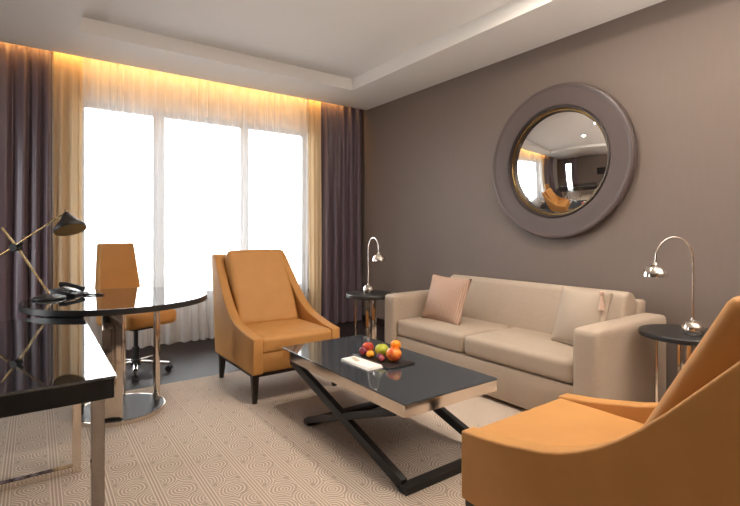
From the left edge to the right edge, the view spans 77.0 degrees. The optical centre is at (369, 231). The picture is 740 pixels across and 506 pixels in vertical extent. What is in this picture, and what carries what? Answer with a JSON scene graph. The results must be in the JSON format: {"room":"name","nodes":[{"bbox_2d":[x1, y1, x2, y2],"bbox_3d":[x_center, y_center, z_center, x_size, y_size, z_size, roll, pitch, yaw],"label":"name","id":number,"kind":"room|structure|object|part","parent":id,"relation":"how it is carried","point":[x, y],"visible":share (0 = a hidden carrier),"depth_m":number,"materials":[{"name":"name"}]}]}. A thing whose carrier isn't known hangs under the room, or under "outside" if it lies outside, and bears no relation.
{"room":"hotel room","nodes":[
{"label":"hotel room","id":0,"kind":"room"},
{"bbox_2d":[52,51,308,349],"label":"sheer curtain","id":1,"kind":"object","parent":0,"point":[140,73],"depth_m":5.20,"materials":[{"name":"white fabric"}]},
{"bbox_2d":[82,102,308,299],"bbox_3d":[-1.843,-0.268,5.303,2.610,2.055,0.160,0,0,-36],"label":"window","id":2,"kind":"structure","parent":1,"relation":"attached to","point":[93,105],"depth_m":5.54,"materials":[{"name":"grey"}]},
{"bbox_3d":[-1.822,0.745,5.275,2.610,0.030,0.090,0,0,-36],"label":"sill","id":3,"kind":"part","parent":2,"relation":"part of","materials":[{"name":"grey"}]},
{"bbox_3d":[-1.185,-0.287,5.832,0.725,1.915,0.008,0,0,-36],"label":"pane","id":4,"kind":"part","parent":2,"relation":"part of","materials":[{"name":"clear glass"}]},
{"bbox_2d":[126,320,384,390],"bbox_3d":[-0.638,1.250,1.913,6.200,0.100,7.450,0,0,-36],"label":"floor","id":5,"kind":"structure","parent":0,"point":[189,359],"depth_m":4.38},
{"bbox_2d":[95,243,175,381],"bbox_3d":[-2.036,0.650,3.995,0.586,1.100,0.576,0,0,30],"label":"office chair","id":6,"kind":"object","parent":5,"relation":"on","point":[116,264],"visible":0.49,"depth_m":4.00,"materials":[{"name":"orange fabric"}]},
{"bbox_3d":[-2.228,0.440,4.110,0.138,0.680,0.380,0,0,30],"label":"backrest","id":7,"kind":"part","parent":6,"relation":"part of","materials":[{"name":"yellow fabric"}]},
{"bbox_3d":[-1.938,1.117,3.842,0.034,0.046,0.246,0,0,-26],"label":"arm","id":8,"kind":"part","parent":6,"relation":"part of","materials":[{"name":"silver metal"}]},
{"bbox_3d":[-1.987,0.718,3.969,0.464,0.144,0.474,0,0,30],"label":"seat","id":9,"kind":"part","parent":6,"relation":"part of","materials":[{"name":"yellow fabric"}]},
{"bbox_3d":[-1.995,0.806,3.974,0.220,0.037,0.200,0,0,30],"label":"swivel plate","id":10,"kind":"part","parent":6,"relation":"part of","materials":[{"name":"black plastic"}]},
{"bbox_3d":[-1.977,1.117,4.129,0.034,0.046,0.246,0,0,10],"label":"arm","id":11,"kind":"part","parent":6,"relation":"part of","materials":[{"name":"silver metal"}]},
{"bbox_3d":[-1.853,1.117,4.000,0.246,0.046,0.034,0,0,-8],"label":"arm","id":12,"kind":"part","parent":6,"relation":"part of","materials":[{"name":"silver metal"}]},
{"bbox_2d":[0,370,526,505],"bbox_3d":[0.189,1.196,1.615,4.995,0.008,5.400,0,0,-36],"label":"carpet","id":13,"kind":"object","parent":5,"relation":"on","point":[209,445],"visible":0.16,"depth_m":2.54,"materials":[{"name":"beige carpet"}]},
{"bbox_2d":[0,317,116,505],"bbox_3d":[-1.577,0.830,1.843,0.836,0.724,1.405,0,0,-36],"label":"desk","id":14,"kind":"object","parent":13,"relation":"on","point":[46,363],"visible":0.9,"depth_m":1.61,"materials":[{"name":"black glass"}]},
{"bbox_3d":[-1.768,1.175,2.097,0.715,0.035,0.036,0,0,-36],"label":"floor rail","id":15,"kind":"part","parent":14,"relation":"part of","materials":[{"name":"silver metal"}]},
{"bbox_3d":[-1.578,0.473,1.843,0.833,0.010,1.405,0,0,-36],"label":"glass","id":16,"kind":"part","parent":14,"relation":"part of","materials":[{"name":"black glass"}]},
{"bbox_3d":[-1.462,0.866,2.317,0.038,0.652,0.038,0,0,-36],"label":"leg","id":17,"kind":"part","parent":14,"relation":"part of","materials":[{"name":"silver metal"}]},
{"bbox_3d":[-0.901,0.866,1.538,0.038,0.652,0.038,0,0,-36],"label":"leg","id":18,"kind":"part","parent":14,"relation":"part of","materials":[{"name":"silver metal"}]},
{"bbox_2d":[18,287,206,427],"bbox_3d":[-1.649,0.811,3.076,1.080,0.762,1.080,0,0,-36],"label":"round table","id":19,"kind":"object","parent":13,"relation":"on","point":[113,306],"visible":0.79,"depth_m":2.88,"materials":[{"name":"black glass"}]},
{"bbox_2d":[0,209,86,300],"bbox_3d":[-2.094,0.143,2.982,0.611,0.572,0.200,0,0,14],"label":"desk lamp","id":20,"kind":"object","parent":19,"relation":"on","point":[68,225],"visible":1,"depth_m":2.94,"materials":[{"name":"black metal"}]},
{"bbox_3d":[-2.208,0.186,2.981,0.314,0.432,0.011,0,0,0],"label":"stem","id":21,"kind":"part","parent":20,"relation":"part of","materials":[{"name":"gold metal"}]},
{"bbox_3d":[-2.168,0.030,2.953,0.491,0.316,0.011,0,0,2],"label":"arm","id":22,"kind":"part","parent":20,"relation":"part of","materials":[{"name":"gold metal"}]},
{"bbox_3d":[-1.882,-0.051,2.920,0.180,0.154,0.173,0,0,-36],"label":"lamp shade","id":23,"kind":"part","parent":20,"relation":"part of","materials":[{"name":"black metal"}]},
{"bbox_2d":[48,282,87,295],"bbox_3d":[-2.055,0.387,3.171,0.184,0.084,0.150,0,0,0],"label":"telephone","id":24,"kind":"object","parent":19,"relation":"on","point":[62,289],"visible":0.97,"depth_m":3.17,"materials":[{"name":"black plastic"}]},
{"bbox_3d":[-1.856,0.815,2.990,0.030,0.702,0.060,0,0,-28],"label":"leg","id":25,"kind":"part","parent":19,"relation":"part of","materials":[{"name":"silver metal"}]},
{"bbox_2d":[83,293,103,294],"bbox_3d":[-1.873,0.422,3.160,0.135,0.013,0.012,0,0,-7],"label":"pen","id":26,"kind":"object","parent":19,"relation":"on","point":[84,293],"visible":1,"depth_m":3.16,"materials":[{"name":"black plastic"}]},
{"bbox_3d":[-1.592,0.815,2.880,0.115,0.702,0.030,0,0,-17],"label":"leg","id":27,"kind":"part","parent":19,"relation":"part of","materials":[{"name":"silver metal"}]},
{"bbox_3d":[-1.788,0.815,3.278,0.115,0.702,0.030,0,0,-36],"label":"leg","id":28,"kind":"part","parent":19,"relation":"part of","materials":[{"name":"silver metal"}]},
{"bbox_3d":[-1.489,0.815,3.245,0.030,0.702,0.060,0,0,-42],"label":"leg","id":29,"kind":"part","parent":19,"relation":"part of","materials":[{"name":"silver metal"}]},
{"bbox_2d":[212,249,339,403],"bbox_3d":[-0.807,0.672,3.789,0.720,1.039,1.005,0,0,-36],"label":"armchair","id":30,"kind":"object","parent":13,"relation":"on","point":[260,306],"visible":0.96,"depth_m":3.75,"materials":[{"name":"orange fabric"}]},
{"bbox_3d":[-1.205,1.099,3.791,0.048,0.186,0.068,0,0,-36],"label":"leg","id":31,"kind":"part","parent":30,"relation":"part of","materials":[{"name":"brown wood"}]},
{"bbox_3d":[-0.969,0.587,4.014,0.584,0.790,0.431,0,0,-36],"label":"backrest","id":32,"kind":"part","parent":30,"relation":"part of","materials":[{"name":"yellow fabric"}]},
{"bbox_3d":[-1.059,0.588,3.608,0.100,0.798,1.004,0,0,-36],"label":"arm","id":33,"kind":"part","parent":30,"relation":"part of","materials":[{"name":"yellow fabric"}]},
{"bbox_3d":[-0.802,1.099,3.231,0.048,0.186,0.048,0,0,-36],"label":"leg","id":34,"kind":"part","parent":30,"relation":"part of","materials":[{"name":"brown wood"}]},
{"bbox_3d":[-0.741,0.996,3.697,0.690,0.022,0.735,0,0,-36],"label":"rail","id":35,"kind":"part","parent":30,"relation":"part of","materials":[{"name":"orange leather"}]},
{"bbox_2d":[225,249,297,324],"bbox_3d":[-0.923,0.470,3.950,0.518,0.634,0.398,0,0,-36],"label":"cushion","id":36,"kind":"object","parent":30,"relation":"on","point":[261,288],"depth_m":3.89,"materials":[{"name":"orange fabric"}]},
{"bbox_3d":[-0.693,0.901,3.631,0.580,0.162,0.588,0,0,-36],"label":"panel","id":37,"kind":"part","parent":30,"relation":"part of","materials":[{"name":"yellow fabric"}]},
{"bbox_2d":[246,318,330,352],"bbox_3d":[-0.691,0.785,3.627,0.582,0.137,0.606,0,0,-36],"label":"seat cushion","id":38,"kind":"object","parent":30,"relation":"on","point":[272,334],"depth_m":3.46,"materials":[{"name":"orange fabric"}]},
{"bbox_3d":[-0.556,0.588,3.971,0.100,0.798,1.004,0,0,-36],"label":"arm","id":39,"kind":"part","parent":30,"relation":"part of","materials":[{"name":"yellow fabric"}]},
{"bbox_2d":[346,290,394,339],"bbox_3d":[0.013,0.889,4.465,0.484,0.605,0.484,0,0,11],"label":"side table","id":40,"kind":"object","parent":13,"relation":"on","point":[376,295],"visible":0.62,"depth_m":4.38,"materials":[{"name":"black wood"}]},
{"bbox_3d":[-0.134,0.912,4.494,0.012,0.560,0.045,0,0,11],"label":"leg","id":41,"kind":"part","parent":40,"relation":"part of","materials":[{"name":"silver metal"}]},
{"bbox_3d":[-0.017,0.912,4.317,0.045,0.560,0.012,0,0,11],"label":"leg","id":42,"kind":"part","parent":40,"relation":"part of","materials":[{"name":"silver metal"}]},
{"bbox_2d":[363,237,385,293],"bbox_3d":[0.037,0.318,4.379,0.124,0.539,0.325,0,0,-28],"label":"table lamp","id":43,"kind":"object","parent":40,"relation":"on","point":[368,288],"visible":1,"depth_m":4.43,"materials":[{"name":"silver metal"}]},
{"bbox_3d":[0.084,0.228,4.290,0.124,0.077,0.124,0,0,-28],"label":"lamp shade","id":44,"kind":"part","parent":43,"relation":"part of","materials":[{"name":"silver metal"}]},
{"bbox_3d":[0.042,0.912,4.612,0.045,0.560,0.012,0,0,11],"label":"leg","id":45,"kind":"part","parent":40,"relation":"part of","materials":[{"name":"silver metal"}]},
{"bbox_2d":[282,335,497,495],"bbox_3d":[0.042,0.982,2.791,0.640,0.420,1.280,0,0,-36],"label":"coffee table","id":46,"kind":"object","parent":13,"relation":"on","point":[429,384],"visible":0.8,"depth_m":2.47,"materials":[{"name":"grey glass"}]},
{"bbox_3d":[-0.178,1.001,2.599,0.036,0.365,1.147,0,0,-36],"label":"leg","id":47,"kind":"part","parent":46,"relation":"part of","materials":[{"name":"black metal"}]},
{"bbox_3d":[-0.132,1.005,2.537,0.034,0.358,0.881,0,0,-36],"label":"leg","id":48,"kind":"part","parent":46,"relation":"part of","materials":[{"name":"black metal"}]},
{"bbox_2d":[341,356,382,370],"bbox_3d":[-0.050,0.766,2.720,0.112,0.014,0.277,0,0,-37],"label":"napkin","id":49,"kind":"object","parent":46,"relation":"on","point":[364,364],"visible":1,"depth_m":2.69,"materials":[{"name":"white fabric"}]},
{"bbox_2d":[352,350,414,369],"bbox_3d":[0.075,0.767,2.809,0.195,0.010,0.370,0,0,-36],"label":"platter","id":50,"kind":"object","parent":46,"relation":"on","point":[387,364],"visible":0.67,"depth_m":2.74,"materials":[{"name":"black stone"}]},
{"bbox_2d":[359,346,367,354],"bbox_3d":[-0.042,0.735,2.881,0.054,0.054,0.054,0,0,2],"label":"plum","id":51,"kind":"object","parent":50,"relation":"on","point":[363,350],"visible":0.95,"depth_m":2.86,"materials":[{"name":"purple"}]},
{"bbox_2d":[362,341,373,350],"bbox_3d":[-0.012,0.724,2.939,0.074,0.072,0.074,0,0,33],"label":"apple","id":52,"kind":"object","parent":50,"relation":"on","point":[368,345],"visible":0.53,"depth_m":2.92,"materials":[{"name":"brown food"}]},
{"bbox_2d":[366,350,373,357],"bbox_3d":[0.002,0.740,2.824,0.048,0.045,0.048,0,0,29],"label":"clementine","id":53,"kind":"object","parent":50,"relation":"on","point":[369,353],"visible":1,"depth_m":2.81,"materials":[{"name":"brown food"}]},
{"bbox_2d":[375,344,388,355],"bbox_3d":[0.073,0.718,2.850,0.086,0.083,0.086,0,0,10],"label":"apple","id":54,"kind":"object","parent":50,"relation":"on","point":[380,348],"visible":0.75,"depth_m":2.82,"materials":[{"name":"green food"}]},
{"bbox_2d":[379,355,384,361],"bbox_3d":[0.070,0.744,2.735,0.036,0.037,0.036,0,0,-30],"label":"plum","id":55,"kind":"object","parent":50,"relation":"on","point":[381,358],"visible":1,"depth_m":2.72,"materials":[{"name":"brown food"}]},
{"bbox_2d":[386,346,401,360],"bbox_3d":[0.141,0.715,2.739,0.092,0.089,0.092,0,0,-40],"label":"apple","id":56,"kind":"object","parent":50,"relation":"on","point":[393,354],"visible":1,"depth_m":2.71,"materials":[{"name":"brown food"}]},
{"bbox_2d":[390,340,400,348],"bbox_3d":[0.155,0.681,2.804,0.064,0.063,0.064,0,0,19],"label":"orange","id":57,"kind":"object","parent":50,"relation":"on","point":[395,343],"visible":0.8,"depth_m":2.78,"materials":[{"name":"brown food"}]},
{"bbox_3d":[0.042,0.777,2.791,0.640,0.010,1.280,0,0,-36],"label":"glass","id":58,"kind":"part","parent":46,"relation":"part of","materials":[{"name":"grey glass"}]},
{"bbox_3d":[0.293,1.001,2.938,0.036,0.365,1.147,0,0,-36],"label":"leg","id":59,"kind":"part","parent":46,"relation":"part of","materials":[{"name":"black metal"}]},
{"bbox_2d":[385,274,665,409],"bbox_3d":[1.084,0.803,3.711,0.942,0.778,1.988,0,0,-36],"label":"sofa","id":60,"kind":"object","parent":13,"relation":"on","point":[504,332],"visible":0.75,"depth_m":3.20,"materials":[{"name":"beige fabric"}]},
{"bbox_3d":[0.539,0.865,4.452,0.924,0.612,0.148,0,0,-36],"label":"arm","id":61,"kind":"part","parent":60,"relation":"part of","materials":[{"name":"beige fabric"}]},
{"bbox_2d":[421,274,471,324],"bbox_3d":[0.658,0.583,4.048,0.183,0.397,0.488,0,0,-36],"label":"throw pillow","id":62,"kind":"object","parent":60,"relation":"on","point":[446,298],"visible":0.98,"depth_m":3.96,"materials":[{"name":"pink fabric"}]},
{"bbox_2d":[398,316,508,352],"bbox_3d":[0.704,0.842,3.992,0.604,0.157,0.788,0,0,-36],"label":"seat cushion","id":63,"kind":"object","parent":60,"relation":"on","point":[446,337],"depth_m":3.82,"materials":[{"name":"beige fabric"}]},
{"bbox_2d":[465,327,572,382],"bbox_3d":[1.197,0.842,3.309,0.604,0.157,0.884,0,0,-36],"label":"seat cushion","id":64,"kind":"object","parent":60,"relation":"on","point":[531,352],"depth_m":3.17,"materials":[{"name":"beige fabric"}]},
{"bbox_2d":[450,274,635,333],"bbox_3d":[1.271,0.667,3.852,0.275,0.506,1.665,0,0,-36],"label":"cushion","id":65,"kind":"object","parent":60,"relation":"on","point":[522,305],"depth_m":3.80,"materials":[{"name":"beige fabric"}]},
{"bbox_2d":[551,286,612,345],"bbox_3d":[1.419,0.573,3.136,0.175,0.394,0.400,0,0,-23],"label":"throw pillow","id":66,"kind":"object","parent":60,"relation":"on","point":[578,307],"visible":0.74,"depth_m":3.10,"materials":[{"name":"beige fabric"}]},
{"bbox_3d":[1.612,0.865,2.964,0.924,0.612,0.158,0,0,-36],"label":"arm","id":67,"kind":"part","parent":60,"relation":"part of","materials":[{"name":"beige fabric"}]},
{"bbox_3d":[1.433,0.820,3.947,0.100,0.680,1.670,0,0,-36],"label":"frame","id":68,"kind":"part","parent":60,"relation":"part of","materials":[{"name":"beige fabric"}]},
{"bbox_2d":[462,296,739,505],"bbox_3d":[0.913,0.672,1.525,0.720,1.039,1.005,0,0,-36],"label":"armchair","id":69,"kind":"object","parent":13,"relation":"on","point":[682,448],"visible":1,"depth_m":1.26,"materials":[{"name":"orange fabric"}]},
{"bbox_3d":[0.846,0.996,1.617,0.690,0.022,0.735,0,0,-36],"label":"rail","id":70,"kind":"part","parent":69,"relation":"part of","materials":[{"name":"brown wood"}]},
{"bbox_2d":[480,399,643,446],"bbox_3d":[0.796,0.785,1.687,0.582,0.137,0.606,0,0,-36],"label":"seat cushion","id":71,"kind":"object","parent":69,"relation":"on","point":[559,422],"depth_m":1.76,"materials":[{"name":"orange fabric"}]},
{"bbox_3d":[0.662,0.588,1.343,0.100,0.798,1.004,0,0,-36],"label":"arm","id":72,"kind":"part","parent":69,"relation":"part of","materials":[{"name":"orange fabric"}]},
{"bbox_3d":[1.165,0.588,1.706,0.100,0.798,1.004,0,0,-36],"label":"arm","id":73,"kind":"part","parent":69,"relation":"part of","materials":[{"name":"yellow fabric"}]},
{"bbox_2d":[643,296,739,425],"bbox_3d":[1.029,0.470,1.364,0.518,0.634,0.398,0,0,-36],"label":"cushion","id":74,"kind":"object","parent":69,"relation":"on","point":[718,350],"depth_m":1.17,"materials":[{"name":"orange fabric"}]},
{"bbox_2d":[638,324,708,401],"bbox_3d":[1.855,0.889,2.729,0.484,0.605,0.484,0,0,26],"label":"side table","id":75,"kind":"object","parent":13,"relation":"on","point":[668,333],"visible":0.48,"depth_m":2.77,"materials":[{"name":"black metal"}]},
{"bbox_3d":[1.719,0.912,2.794,0.012,0.560,0.045,0,0,26],"label":"leg","id":76,"kind":"part","parent":75,"relation":"part of","materials":[{"name":"silver metal"}]},
{"bbox_2d":[642,236,704,336],"bbox_3d":[1.727,0.305,2.649,0.340,0.564,0.130,0,0,-2],"label":"table lamp","id":77,"kind":"object","parent":75,"relation":"on","point":[692,327],"visible":1,"depth_m":2.63,"materials":[{"name":"silver metal"}]},
{"bbox_3d":[1.622,0.212,2.645,0.130,0.081,0.130,0,0,-2],"label":"lamp shade","id":78,"kind":"part","parent":77,"relation":"part of","materials":[{"name":"silver metal"}]},
{"bbox_3d":[1.919,0.912,2.864,0.045,0.560,0.012,0,0,26],"label":"leg","id":79,"kind":"part","parent":75,"relation":"part of","materials":[{"name":"silver metal"}]},
{"bbox_3d":[1.790,0.912,2.594,0.045,0.560,0.012,0,0,26],"label":"leg","id":80,"kind":"part","parent":75,"relation":"part of","materials":[{"name":"silver metal"}]},
{"bbox_2d":[0,0,664,109],"bbox_3d":[-0.609,-1.765,1.872,6.200,0.270,7.350,0,0,-36],"label":"ceiling","id":81,"kind":"structure","parent":0,"point":[359,54],"depth_m":4.02,"materials":[{"name":"white paint"}]},
{"bbox_3d":[-2.130,-1.741,4.822,4.980,0.018,0.035,0,0,-36],"label":"rail","id":82,"kind":"object","parent":81,"relation":"attached to","visible":0},
{"bbox_2d":[0,42,52,320],"bbox_3d":[-3.469,-0.272,3.864,1.388,2.916,0.108,0,0,-36],"label":"curtain","id":83,"kind":"object","parent":82,"relation":"hanging from","point":[25,72],"visible":0.74,"depth_m":4.12,"materials":[{"name":"purple fabric"}]},
{"bbox_2d":[54,52,82,288],"bbox_3d":[-2.810,-0.272,4.332,0.228,2.916,0.060,0,0,-36],"label":"curtain","id":84,"kind":"object","parent":82,"relation":"hanging from","point":[68,69],"visible":0.7,"depth_m":4.33,"materials":[{"name":"beige fabric"}]},
{"bbox_2d":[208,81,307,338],"bbox_3d":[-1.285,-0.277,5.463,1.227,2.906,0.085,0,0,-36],"label":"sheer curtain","id":85,"kind":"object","parent":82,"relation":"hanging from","point":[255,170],"visible":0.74,"depth_m":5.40,"materials":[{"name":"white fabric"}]},
{"bbox_2d":[309,100,321,314],"bbox_3d":[-0.694,-0.272,5.845,0.176,2.916,0.054,0,0,-36],"label":"curtain","id":86,"kind":"object","parent":82,"relation":"hanging from","point":[315,206],"visible":0.88,"depth_m":5.85,"materials":[{"name":"beige fabric"}]},
{"bbox_2d":[321,102,361,323],"bbox_3d":[-0.365,-0.272,6.084,0.630,2.916,0.101,0,0,-37],"label":"curtain","id":87,"kind":"object","parent":82,"relation":"hanging from","point":[341,272],"visible":0.89,"depth_m":6.07,"materials":[{"name":"purple fabric"}]},
{"bbox_2d":[361,0,739,389],"bbox_3d":[1.844,-0.350,3.701,0.120,3.100,7.450,0,0,-36],"label":"wall","id":88,"kind":"structure","parent":0,"point":[430,203],"depth_m":3.64,"materials":[{"name":"brown paint"}]},
{"bbox_2d":[361,314,666,390],"bbox_3d":[1.848,1.155,3.581,0.015,0.090,7.050,0,0,-36],"label":"baseboard","id":89,"kind":"structure","parent":88,"relation":"attached to","point":[381,322],"depth_m":5.98,"materials":[{"name":"brown wood"}]},
{"bbox_2d":[492,82,636,238],"bbox_3d":[1.557,-0.590,3.919,0.092,1.300,1.300,0,0,-36],"label":"round mirror","id":90,"kind":"object","parent":88,"relation":"attached to","point":[565,159],"visible":1,"depth_m":3.83,"materials":[{"name":"brown leather"}]},
{"bbox_3d":[1.552,-0.590,3.916,0.079,0.892,0.892,0,0,-36],"label":"convex glass","id":91,"kind":"part","parent":90,"relation":"part of","materials":[{"name":"white mirror"}]}
]}

